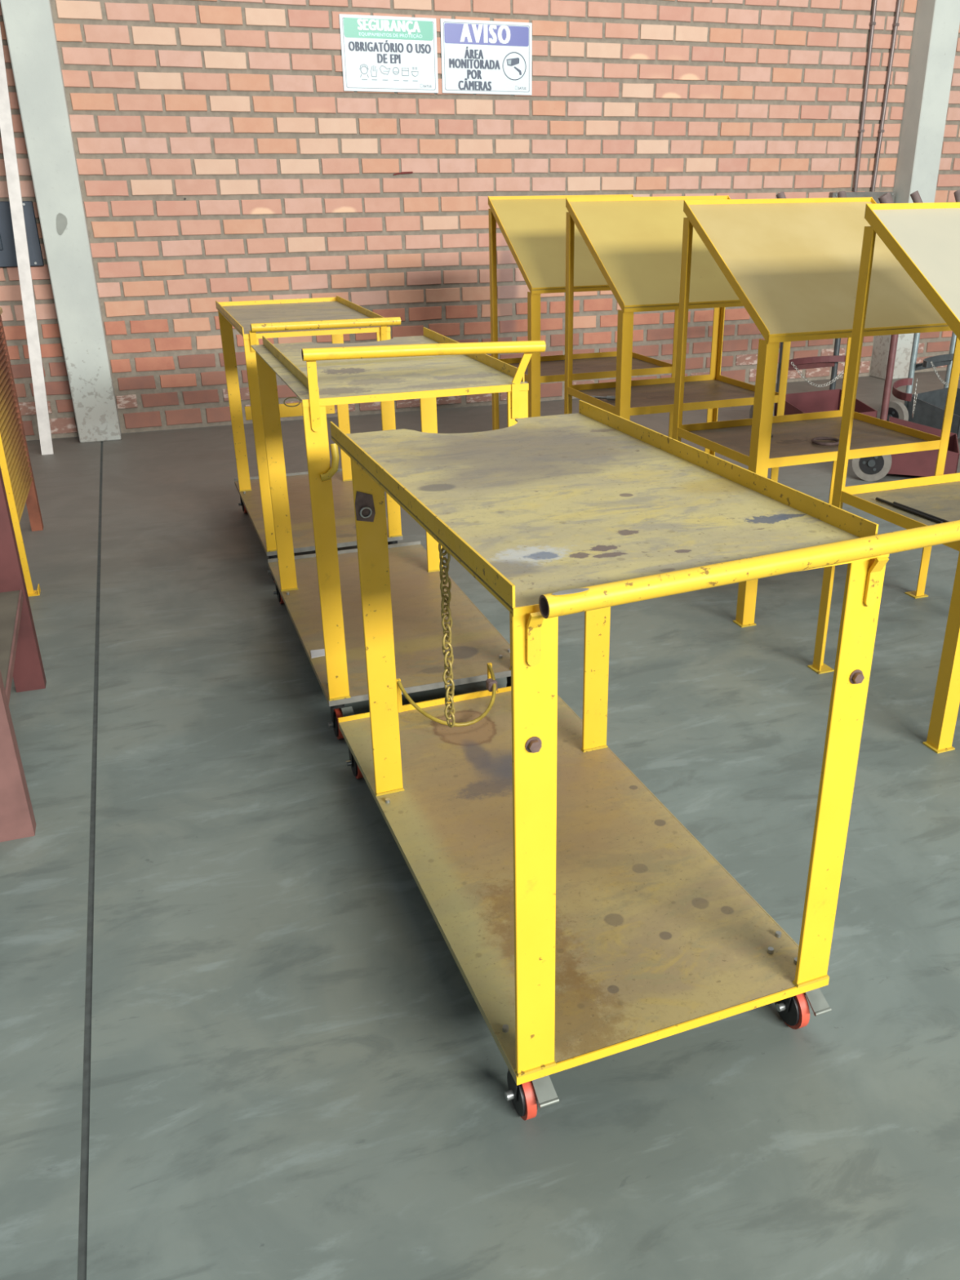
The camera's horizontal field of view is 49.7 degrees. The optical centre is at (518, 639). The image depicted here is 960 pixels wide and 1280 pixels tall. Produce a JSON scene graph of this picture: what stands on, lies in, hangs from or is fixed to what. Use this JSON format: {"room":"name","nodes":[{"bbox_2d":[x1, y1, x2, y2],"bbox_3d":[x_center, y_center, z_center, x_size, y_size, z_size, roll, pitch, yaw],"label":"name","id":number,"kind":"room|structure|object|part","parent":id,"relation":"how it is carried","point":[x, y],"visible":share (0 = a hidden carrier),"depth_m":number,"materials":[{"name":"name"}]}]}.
{"room":"workspace","nodes":[
{"label":"workspace","id":0,"kind":"room"},
{"bbox_2d":[0,370,959,1279],"bbox_3d":[2.136,1.460,0.638,18.000,0.120,16.576,-9,25,-18],"label":"floor","id":1,"kind":"structure","parent":0,"point":[241,1038],"depth_m":2.23,"materials":[{"name":"concrete"}]},
{"bbox_2d":[0,306,43,596],"bbox_3d":[-2.478,-0.891,4.392,0.665,1.220,1.030,-9,25,-18],"label":"rack","id":2,"kind":"object","parent":1,"relation":"on","point":[15,466],"visible":0.89,"depth_m":4.57,"materials":[{"name":"yellow metal"}]},
{"bbox_3d":[-2.052,-0.754,4.068,0.048,1.216,0.036,-9,25,-18],"label":"post","id":3,"kind":"part","parent":2,"relation":"part of","materials":[{"name":"yellow metal"}]},
{"bbox_3d":[-2.034,-0.205,4.302,0.075,0.030,0.060,-9,25,-18],"label":"foot plate","id":4,"kind":"part","parent":2,"relation":"part of","materials":[{"name":"yellow paint"}]},
{"bbox_2d":[0,466,46,842],"bbox_3d":[-1.740,-0.200,2.776,0.652,1.250,0.985,-9,25,-18],"label":"rack","id":5,"kind":"object","parent":1,"relation":"on","point":[20,659],"visible":1,"depth_m":3.10,"materials":[{"name":"metal"}]},
{"bbox_2d":[0,590,19,689],"bbox_3d":[-1.744,0.048,2.884,0.640,0.005,0.875,-9,25,-18],"label":"shelf","id":6,"kind":"object","parent":5,"relation":"attached to","point":[9,599],"depth_m":3.04,"materials":[{"name":"red metal"}]},
{"bbox_3d":[-1.321,-0.064,2.459,0.090,1.250,0.055,-9,25,-18],"label":"post","id":7,"kind":"part","parent":5,"relation":"part of","materials":[{"name":"red metal"}]},
{"bbox_3d":[-1.656,-0.412,3.254,0.090,1.250,0.055,-9,25,-18],"label":"post","id":8,"kind":"part","parent":5,"relation":"part of","materials":[{"name":"yellow metal"}]},
{"bbox_2d":[0,26,53,454],"bbox_3d":[-3.002,-2.646,6.171,0.066,3.000,0.507,-1,24,-1],"label":"pole","id":9,"kind":"object","parent":1,"relation":"on","point":[6,119],"visible":1,"depth_m":6.25,"materials":[{"name":"metal"}]},
{"bbox_3d":[-0.012,1.774,-0.051,0.016,0.096,16.577,-9,25,-18],"label":"trim","id":10,"kind":"part","parent":1,"relation":"part of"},
{"bbox_2d":[215,295,403,582],"bbox_3d":[-0.964,-0.977,4.739,0.613,1.072,1.248,-9,25,-18],"label":"trolley","id":11,"kind":"object","parent":1,"relation":"on","point":[337,316],"visible":0.72,"depth_m":4.59,"materials":[{"name":"yellow metal"}]},
{"bbox_3d":[-1.368,-1.143,4.989,0.056,0.868,0.010,-9,25,-18],"label":"leg","id":12,"kind":"part","parent":11,"relation":"part of","materials":[{"name":"yellow paint"}]},
{"bbox_3d":[-1.024,-0.770,4.138,0.056,0.868,0.010,-9,25,-18],"label":"leg","id":13,"kind":"part","parent":11,"relation":"part of","materials":[{"name":"yellow paint"}]},
{"bbox_3d":[-0.881,-1.219,5.152,0.056,0.868,0.010,-9,25,-18],"label":"leg","id":14,"kind":"part","parent":11,"relation":"part of","materials":[{"name":"yellow paint"}]},
{"bbox_3d":[-0.537,-0.846,4.301,0.056,0.868,0.010,-9,25,-18],"label":"leg","id":15,"kind":"part","parent":11,"relation":"part of","materials":[{"name":"yellow paint"}]},
{"bbox_2d":[251,327,546,739],"bbox_3d":[-0.468,-0.498,3.523,0.668,1.170,1.350,-9,25,-18],"label":"trolley","id":16,"kind":"object","parent":1,"relation":"on","point":[320,592],"visible":0.77,"depth_m":3.25,"materials":[{"name":"yellow metal"}]},
{"bbox_3d":[-0.866,-0.588,3.713,0.060,0.873,0.010,-9,25,-18],"label":"leg","id":17,"kind":"part","parent":16,"relation":"part of","materials":[{"name":"yellow paint"}]},
{"bbox_2d":[310,648,324,657],"bbox_3d":[-0.647,0.042,3.359,0.061,0.001,0.060,-9,25,-18],"label":"paper tag","id":18,"kind":"object","parent":16,"relation":"on","point":[320,652],"visible":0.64,"depth_m":3.35,"materials":[{"name":"white paper"}]},
{"bbox_3d":[-0.535,-0.227,2.888,0.060,0.873,0.010,-9,25,-18],"label":"leg","id":19,"kind":"part","parent":16,"relation":"part of","materials":[{"name":"yellow paint"}]},
{"bbox_3d":[-0.331,-0.672,3.891,0.060,0.873,0.010,-9,25,-18],"label":"leg","id":20,"kind":"part","parent":16,"relation":"part of","materials":[{"name":"yellow paint"}]},
{"bbox_3d":[0.000,-0.310,3.067,0.060,0.873,0.010,-9,25,-18],"label":"leg","id":21,"kind":"part","parent":16,"relation":"part of","materials":[{"name":"yellow paint"}]},
{"bbox_2d":[488,194,678,437],"bbox_3d":[0.353,-1.620,5.654,0.875,1.488,0.647,-9,25,-19],"label":"stand","id":22,"kind":"object","parent":1,"relation":"on","point":[533,228],"visible":0.36,"depth_m":5.42,"materials":[{"name":"yellow paint"}]},
{"bbox_3d":[-0.129,-1.643,5.786,0.040,1.422,0.040,-9,25,-19],"label":"leg","id":23,"kind":"part","parent":22,"relation":"part of","materials":[{"name":"yellow paint"}]},
{"bbox_3d":[-0.048,-2.034,5.308,0.004,0.444,0.633,-9,25,-19],"label":"panel rail","id":24,"kind":"part","parent":22,"relation":"part of","materials":[{"name":"yellow metal"}]},
{"bbox_3d":[-0.043,-1.450,5.571,0.004,0.034,0.533,-9,25,-19],"label":"shelf rail","id":25,"kind":"part","parent":22,"relation":"part of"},
{"bbox_3d":[0.081,-1.255,5.367,0.050,1.049,0.050,-9,25,-19],"label":"leg","id":26,"kind":"part","parent":22,"relation":"part of","materials":[{"name":"yellow paint"}]},
{"bbox_3d":[0.348,-2.100,5.442,0.843,0.409,0.633,-9,25,-19],"label":"sloping panel","id":27,"kind":"part","parent":22,"relation":"part of","materials":[{"name":"gold metal"}]},
{"bbox_3d":[0.245,-1.627,5.965,0.811,0.034,0.004,-9,25,-19],"label":"shelf rail","id":28,"kind":"part","parent":22,"relation":"part of","materials":[{"name":"yellow metal"}]},
{"bbox_3d":[0.236,-2.400,5.631,0.851,0.039,0.004,-9,25,-19],"label":"panel rail","id":29,"kind":"part","parent":22,"relation":"part of","materials":[{"name":"yellow metal"}]},
{"bbox_3d":[0.461,-1.792,5.256,0.851,0.028,0.004,-9,25,-19],"label":"panel rail","id":30,"kind":"part","parent":22,"relation":"part of","materials":[{"name":"yellow metal"}]},
{"bbox_2d":[507,355,662,376],"bbox_3d":[0.354,-1.499,5.707,0.841,0.005,0.611,-9,25,-19],"label":"shelf","id":31,"kind":"object","parent":22,"relation":"attached to","point":[549,365],"depth_m":5.77,"materials":[{"name":"yellow metal"}]},
{"bbox_3d":[0.468,-1.396,5.439,0.763,0.034,0.004,-9,25,-19],"label":"shelf rail","id":32,"kind":"part","parent":22,"relation":"part of","materials":[{"name":"yellow metal"}]},
{"bbox_3d":[0.749,-1.574,5.836,0.004,0.034,0.545,-9,25,-19],"label":"shelf rail","id":33,"kind":"part","parent":22,"relation":"part of","materials":[{"name":"yellow metal"}]},
{"bbox_3d":[0.838,-1.374,5.620,0.038,1.049,0.038,-9,25,-19],"label":"leg","id":34,"kind":"part","parent":22,"relation":"part of","materials":[{"name":"yellow paint"}]},
{"bbox_2d":[329,400,959,1120],"bbox_3d":[0.170,0.090,2.332,0.904,1.048,1.432,-10,25,-20],"label":"trolley","id":35,"kind":"object","parent":1,"relation":"on","point":[583,922],"visible":1,"depth_m":2.00,"materials":[{"name":"yellow metal"}]},
{"bbox_3d":[-0.340,-0.295,2.291,0.044,0.074,0.002,-10,25,-20],"label":"rusty plate","id":36,"kind":"part","parent":35,"relation":"part of","materials":[{"name":"brown metal"}]},
{"bbox_3d":[-0.328,-0.011,2.428,0.069,0.858,0.010,-10,25,-20],"label":"leg","id":37,"kind":"part","parent":35,"relation":"part of","materials":[{"name":"yellow paint"}]},
{"bbox_2d":[438,542,455,727],"bbox_3d":[-0.127,-0.006,1.834,0.022,0.368,0.018,-2,24,-3],"label":"hanging chain","id":38,"kind":"object","parent":35,"relation":"hanging from","point":[442,568],"visible":0.99,"depth_m":1.83,"materials":[{"name":"yellow metal"}]},
{"bbox_3d":[0.025,0.346,1.613,0.069,0.858,0.010,-10,25,-20],"label":"leg","id":39,"kind":"part","parent":35,"relation":"part of","materials":[{"name":"yellow paint"}]},
{"bbox_3d":[0.201,-0.100,2.619,0.069,0.858,0.010,-10,25,-20],"label":"leg","id":40,"kind":"part","parent":35,"relation":"part of","materials":[{"name":"yellow paint"}]},
{"bbox_3d":[0.555,0.258,1.804,0.069,0.858,0.010,-10,25,-20],"label":"leg","id":41,"kind":"part","parent":35,"relation":"part of","materials":[{"name":"yellow paint"}]},
{"bbox_2d":[564,195,791,481],"bbox_3d":[0.732,-1.286,4.890,0.875,1.488,0.647,-9,25,-19],"label":"stand","id":42,"kind":"object","parent":1,"relation":"on","point":[635,242],"visible":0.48,"depth_m":4.69,"materials":[{"name":"yellow paint"}]},
{"bbox_3d":[0.250,-1.308,5.022,0.040,1.422,0.040,-9,25,-19],"label":"leg","id":43,"kind":"part","parent":42,"relation":"part of","materials":[{"name":"yellow paint"}]},
{"bbox_3d":[0.336,-1.116,4.807,0.004,0.034,0.533,-9,25,-19],"label":"shelf rail","id":44,"kind":"part","parent":42,"relation":"part of","materials":[{"name":"yellow metal"}]},
{"bbox_3d":[0.331,-1.700,4.544,0.004,0.444,0.633,-9,25,-19],"label":"panel rail","id":45,"kind":"part","parent":42,"relation":"part of","materials":[{"name":"yellow metal"}]},
{"bbox_2d":[591,395,615,400],"bbox_3d":[0.388,-1.139,4.854,0.144,0.022,0.031,10,26,22],"label":"metal clamp","id":46,"kind":"object","parent":42,"relation":"on","point":[607,397],"visible":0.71,"depth_m":4.84,"materials":[{"name":"metal"}]},
{"bbox_3d":[0.460,-0.921,4.604,0.050,1.049,0.050,-9,25,-19],"label":"leg","id":47,"kind":"part","parent":42,"relation":"part of","materials":[{"name":"yellow paint"}]},
{"bbox_3d":[0.624,-1.292,5.202,0.811,0.034,0.004,-9,25,-19],"label":"shelf rail","id":48,"kind":"part","parent":42,"relation":"part of","materials":[{"name":"yellow metal"}]},
{"bbox_3d":[0.615,-2.066,4.867,0.851,0.039,0.004,-9,25,-19],"label":"panel rail","id":49,"kind":"part","parent":42,"relation":"part of","materials":[{"name":"yellow metal"}]},
{"bbox_3d":[0.728,-1.766,4.678,0.843,0.409,0.633,-9,25,-19],"label":"sloping panel","id":50,"kind":"part","parent":42,"relation":"part of","materials":[{"name":"gold metal"}]},
{"bbox_2d":[577,379,754,408],"bbox_3d":[0.733,-1.165,4.944,0.841,0.005,0.611,-9,25,-19],"label":"shelf","id":51,"kind":"object","parent":42,"relation":"attached to","point":[648,393],"depth_m":5.00,"materials":[{"name":"brown wood"}]},
{"bbox_3d":[0.840,-1.458,4.492,0.851,0.028,0.004,-9,25,-19],"label":"panel rail","id":52,"kind":"part","parent":42,"relation":"part of","materials":[{"name":"yellow metal"}]},
{"bbox_3d":[0.847,-1.062,4.676,0.763,0.034,0.004,-9,25,-19],"label":"shelf rail","id":53,"kind":"part","parent":42,"relation":"part of","materials":[{"name":"yellow metal"}]},
{"bbox_3d":[1.008,-1.429,5.281,0.040,1.422,0.040,-9,25,-19],"label":"leg","id":54,"kind":"part","parent":42,"relation":"part of","materials":[{"name":"yellow paint"}]},
{"bbox_3d":[1.128,-1.240,5.072,0.004,0.034,0.545,-9,25,-19],"label":"shelf rail","id":55,"kind":"part","parent":42,"relation":"part of","materials":[{"name":"yellow metal"}]},
{"bbox_3d":[1.217,-1.040,4.856,0.038,1.049,0.038,-9,25,-19],"label":"leg","id":56,"kind":"part","parent":42,"relation":"part of","materials":[{"name":"yellow paint"}]},
{"bbox_2d":[749,191,877,418],"bbox_3d":[1.984,-2.086,6.677,0.715,1.488,0.592,-10,26,-21],"label":"cart","id":57,"kind":"object","parent":1,"relation":"on","point":[824,400],"visible":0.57,"depth_m":6.92,"materials":[{"name":"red metal"}]},
{"bbox_3d":[1.998,-1.752,6.793,0.526,0.182,0.008,-10,26,-21],"label":"retaining chain","id":58,"kind":"part","parent":57,"relation":"part of","materials":[{"name":"metal"}]},
{"bbox_2d":[774,388,877,417],"bbox_3d":[2.028,-1.496,6.836,0.520,0.220,0.390,-10,26,-21],"label":"tray","id":59,"kind":"object","parent":57,"relation":"on","point":[824,400],"depth_m":6.97,"materials":[{"name":"metal"}]},
{"bbox_2d":[671,196,959,627],"bbox_3d":[1.135,-0.913,4.038,0.875,1.488,0.647,-9,25,-19],"label":"stand","id":60,"kind":"object","parent":1,"relation":"on","point":[793,264],"visible":0.66,"depth_m":3.85,"materials":[{"name":"yellow paint"}]},
{"bbox_3d":[0.653,-0.936,4.170,0.040,1.422,0.040,-9,25,-19],"label":"leg","id":61,"kind":"part","parent":60,"relation":"part of","materials":[{"name":"yellow paint"}]},
{"bbox_3d":[0.739,-0.743,3.956,0.004,0.034,0.533,-9,25,-19],"label":"shelf rail","id":62,"kind":"part","parent":60,"relation":"part of","materials":[{"name":"yellow metal"}]},
{"bbox_3d":[0.734,-1.327,3.692,0.004,0.444,0.633,-9,25,-19],"label":"panel rail","id":63,"kind":"part","parent":60,"relation":"part of","materials":[{"name":"yellow metal"}]},
{"bbox_3d":[0.865,-0.066,3.961,0.064,0.005,0.064,-9,25,-19],"label":"foot plate","id":64,"kind":"part","parent":60,"relation":"part of","materials":[{"name":"yellow paint"}]},
{"bbox_3d":[0.863,-0.548,3.752,0.050,1.049,0.050,-9,25,-19],"label":"leg","id":65,"kind":"part","parent":60,"relation":"part of","materials":[{"name":"yellow paint"}]},
{"bbox_3d":[1.027,-0.920,4.350,0.811,0.034,0.004,-9,25,-19],"label":"shelf rail","id":66,"kind":"part","parent":60,"relation":"part of","materials":[{"name":"yellow metal"}]},
{"bbox_3d":[1.018,-1.693,4.016,0.851,0.039,0.004,-9,25,-19],"label":"panel rail","id":67,"kind":"part","parent":60,"relation":"part of","materials":[{"name":"yellow metal"}]},
{"bbox_2d":[688,416,928,458],"bbox_3d":[1.136,-0.792,4.092,0.841,0.005,0.611,-9,25,-19],"label":"shelf","id":68,"kind":"object","parent":60,"relation":"attached to","point":[792,436],"depth_m":4.12,"materials":[{"name":"brown wood"}]},
{"bbox_3d":[1.131,-1.393,3.826,0.843,0.409,0.633,-9,25,-19],"label":"sloping panel","id":69,"kind":"part","parent":60,"relation":"part of","materials":[{"name":"beige wood"}]},
{"bbox_2d":[811,436,839,445],"bbox_3d":[1.196,-0.774,4.024,0.112,0.012,0.112,-9,25,-18],"label":"ring","id":70,"kind":"object","parent":60,"relation":"on","point":[813,440],"visible":0.91,"depth_m":4.01,"materials":[{"name":"brown metal"}]},
{"bbox_3d":[1.411,-1.057,4.429,0.040,1.422,0.040,-9,25,-19],"label":"leg","id":71,"kind":"part","parent":60,"relation":"part of","materials":[{"name":"yellow paint"}]},
{"bbox_3d":[1.250,-0.689,3.824,0.763,0.034,0.004,-9,25,-19],"label":"shelf rail","id":72,"kind":"part","parent":60,"relation":"part of","materials":[{"name":"yellow metal"}]},
{"bbox_3d":[1.243,-1.085,3.641,0.851,0.028,0.004,-9,25,-19],"label":"panel rail","id":73,"kind":"part","parent":60,"relation":"part of","materials":[{"name":"yellow metal"}]},
{"bbox_3d":[1.527,-1.454,3.963,0.004,0.444,0.633,-9,25,-19],"label":"panel rail","id":74,"kind":"part","parent":60,"relation":"part of","materials":[{"name":"yellow metal"}]},
{"bbox_3d":[1.531,-0.867,4.221,0.004,0.034,0.545,-9,25,-19],"label":"shelf rail","id":75,"kind":"part","parent":60,"relation":"part of","materials":[{"name":"yellow metal"}]},
{"bbox_3d":[1.623,-0.186,4.218,0.064,0.005,0.064,-9,25,-19],"label":"foot plate","id":76,"kind":"part","parent":60,"relation":"part of","materials":[{"name":"yellow paint"}]},
{"bbox_3d":[1.620,-0.667,4.005,0.038,1.049,0.038,-9,25,-19],"label":"leg","id":77,"kind":"part","parent":60,"relation":"part of","materials":[{"name":"yellow paint"}]},
{"bbox_2d":[807,202,959,753],"bbox_3d":[1.524,-0.531,3.166,0.875,1.488,0.647,-9,25,-19],"label":"stand","id":78,"kind":"object","parent":1,"relation":"on","point":[924,237],"visible":1,"depth_m":3.05,"materials":[{"name":"yellow paint"}]},
{"bbox_3d":[1.048,0.098,3.586,0.064,0.005,0.064,-9,25,-19],"label":"foot plate","id":79,"kind":"part","parent":78,"relation":"part of","materials":[{"name":"yellow paint"}]},
{"bbox_3d":[1.042,-0.553,3.298,0.040,1.422,0.040,-9,25,-19],"label":"leg","id":80,"kind":"part","parent":78,"relation":"part of","materials":[{"name":"yellow paint"}]},
{"bbox_3d":[1.128,-0.361,3.083,0.004,0.034,0.533,-9,25,-19],"label":"shelf rail","id":81,"kind":"part","parent":78,"relation":"part of","materials":[{"name":"yellow metal"}]},
{"bbox_3d":[1.417,-0.537,3.478,0.811,0.034,0.004,-9,25,-19],"label":"shelf rail","id":82,"kind":"part","parent":78,"relation":"part of","materials":[{"name":"yellow metal"}]},
{"bbox_2d":[853,480,959,525],"bbox_3d":[1.525,-0.410,3.220,0.841,0.005,0.611,-9,25,-19],"label":"shelf","id":83,"kind":"object","parent":78,"relation":"attached to","point":[940,499],"depth_m":3.31,"materials":[{"name":"wood"}]},
{"bbox_2d":[875,497,942,523],"bbox_3d":[1.198,-0.399,3.181,0.010,0.010,0.281,-10,26,-21],"label":"rod","id":84,"kind":"object","parent":78,"relation":"on","point":[917,513],"visible":0.86,"depth_m":3.17,"materials":[{"name":"metal"}]},
{"bbox_3d":[1.124,-0.945,2.820,0.004,0.444,0.633,-9,25,-19],"label":"panel rail","id":85,"kind":"part","parent":78,"relation":"part of","materials":[{"name":"yellow metal"}]},
{"bbox_3d":[1.407,-1.311,3.143,0.851,0.039,0.004,-9,25,-19],"label":"panel rail","id":86,"kind":"part","parent":78,"relation":"part of","materials":[{"name":"yellow metal"}]},
{"bbox_3d":[1.520,-1.011,2.954,0.843,0.409,0.633,-9,25,-19],"label":"sloping panel","id":87,"kind":"part","parent":78,"relation":"part of","materials":[{"name":"beige wood"}]},
{"bbox_2d":[893,501,948,522],"bbox_3d":[1.229,-0.387,3.152,0.010,0.010,0.241,-10,26,-21],"label":"rod","id":88,"kind":"object","parent":78,"relation":"on","point":[894,502],"visible":0.6,"depth_m":3.15,"materials":[{"name":"metal"}]},
{"bbox_3d":[1.255,0.316,3.089,0.064,0.005,0.064,-9,25,-19],"label":"foot plate","id":89,"kind":"part","parent":78,"relation":"part of","materials":[{"name":"yellow paint"}]},
{"bbox_3d":[1.252,-0.166,2.880,0.050,1.049,0.050,-9,25,-19],"label":"leg","id":90,"kind":"part","parent":78,"relation":"part of","materials":[{"name":"yellow paint"}]},
{"bbox_2d":[852,191,959,481],"bbox_3d":[2.228,-1.686,5.766,0.592,1.488,0.715,8,25,18],"label":"cart","id":91,"kind":"object","parent":1,"relation":"on","point":[923,463],"visible":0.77,"depth_m":5.77,"materials":[{"name":"metal"}]},
{"bbox_3d":[2.260,-1.360,5.899,0.008,0.182,0.526,8,25,18],"label":"retaining chain","id":92,"kind":"part","parent":91,"relation":"part of","materials":[{"name":"metal"}]},
{"bbox_2d":[887,416,959,476],"bbox_3d":[2.327,-1.120,5.979,0.390,0.220,0.520,8,25,18],"label":"tray","id":93,"kind":"object","parent":91,"relation":"on","point":[923,463],"depth_m":5.79,"materials":[{"name":"red metal"}]},
{"bbox_2d":[876,190,959,438],"bbox_3d":[2.835,-2.100,6.692,0.715,1.488,0.592,-17,29,-33],"label":"cart","id":94,"kind":"object","parent":1,"relation":"on","point":[930,406],"visible":0.56,"depth_m":6.82,"materials":[{"name":"metal"}]},
{"bbox_2d":[906,387,959,438],"bbox_3d":[2.900,-1.515,6.862,0.520,0.220,0.390,-17,29,-33],"label":"tray","id":95,"kind":"object","parent":94,"relation":"on","point":[930,406],"depth_m":6.80,"materials":[{"name":"grey metal"}]},
{"bbox_3d":[2.856,-1.768,6.812,0.526,0.182,0.008,-17,29,-33],"label":"retaining chain","id":96,"kind":"part","parent":94,"relation":"part of","materials":[{"name":"silver metal"}]},
{"bbox_2d":[0,0,959,440],"bbox_3d":[0.519,-3.583,7.481,12.500,3.600,0.164,-9,25,-18],"label":"wall","id":97,"kind":"structure","parent":0,"point":[223,153],"depth_m":7.11,"materials":[{"name":"brick"}]},
{"bbox_2d":[0,200,17,266],"bbox_3d":[-3.181,-2.514,6.408,0.122,0.376,0.045,-9,25,-18],"label":"switch cover","id":98,"kind":"object","parent":97,"relation":"attached to","point":[8,258],"depth_m":6.41,"materials":[{"name":"metal"}]},
{"bbox_2d":[22,200,44,266],"bbox_3d":[-3.038,-2.536,6.454,0.079,0.375,0.045,-9,25,-18],"label":"switch cover","id":99,"kind":"object","parent":97,"relation":"attached to","point":[36,259],"depth_m":6.45,"materials":[{"name":"metal"}]},
{"bbox_2d":[0,0,120,443],"bbox_3d":[-2.831,-3.010,6.249,0.258,3.600,0.236,-9,25,-18],"label":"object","id":100,"kind":"structure","parent":97,"relation":"attached to","point":[29,26],"depth_m":6.31,"materials":[{"name":"concrete"}]},
{"bbox_2d":[338,13,438,93],"bbox_3d":[-0.840,-3.824,6.755,0.637,0.433,0.014,-8,25,-18],"label":"safety sign","id":101,"kind":"object","parent":97,"relation":"attached to","point":[380,53],"visible":1,"depth_m":6.75,"materials":[{"name":"white plastic"}]},
{"bbox_2d":[440,18,532,95],"bbox_3d":[-0.211,-3.916,6.957,0.639,0.432,0.014,-8,25,-18],"label":"warning sign","id":102,"kind":"object","parent":97,"relation":"attached to","point":[477,56],"visible":1,"depth_m":6.95,"materials":[{"name":"white plastic"}]},
{"bbox_2d":[829,191,895,203],"bbox_3d":[2.740,-3.475,8.263,0.590,0.195,0.055,-9,25,-18],"label":"junction box","id":103,"kind":"object","parent":97,"relation":"attached to","point":[875,195],"visible":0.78,"depth_m":8.22,"materials":[{"name":"metal"}]},
{"bbox_2d":[853,0,877,191],"bbox_3d":[2.654,-4.488,7.796,0.052,2.033,0.032,-9,25,-18],"label":"conduit pipe","id":104,"kind":"object","parent":97,"relation":"attached to","point":[873,23],"visible":1,"depth_m":7.92,"materials":[{"name":"metal"}]},
{"bbox_2d":[871,0,901,191],"bbox_3d":[2.845,-4.517,7.857,0.081,2.034,0.032,-9,25,-18],"label":"conduit pipe","id":105,"kind":"object","parent":97,"relation":"attached to","point":[895,24],"visible":1,"depth_m":7.98,"materials":[{"name":"metal"}]},
{"bbox_2d":[869,0,959,379],"bbox_3d":[3.170,-3.910,8.168,0.250,3.600,0.234,-9,25,-18],"label":"pillar","id":106,"kind":"structure","parent":97,"relation":"attached to","point":[936,22],"depth_m":8.00,"materials":[{"name":"concrete"}]}
]}

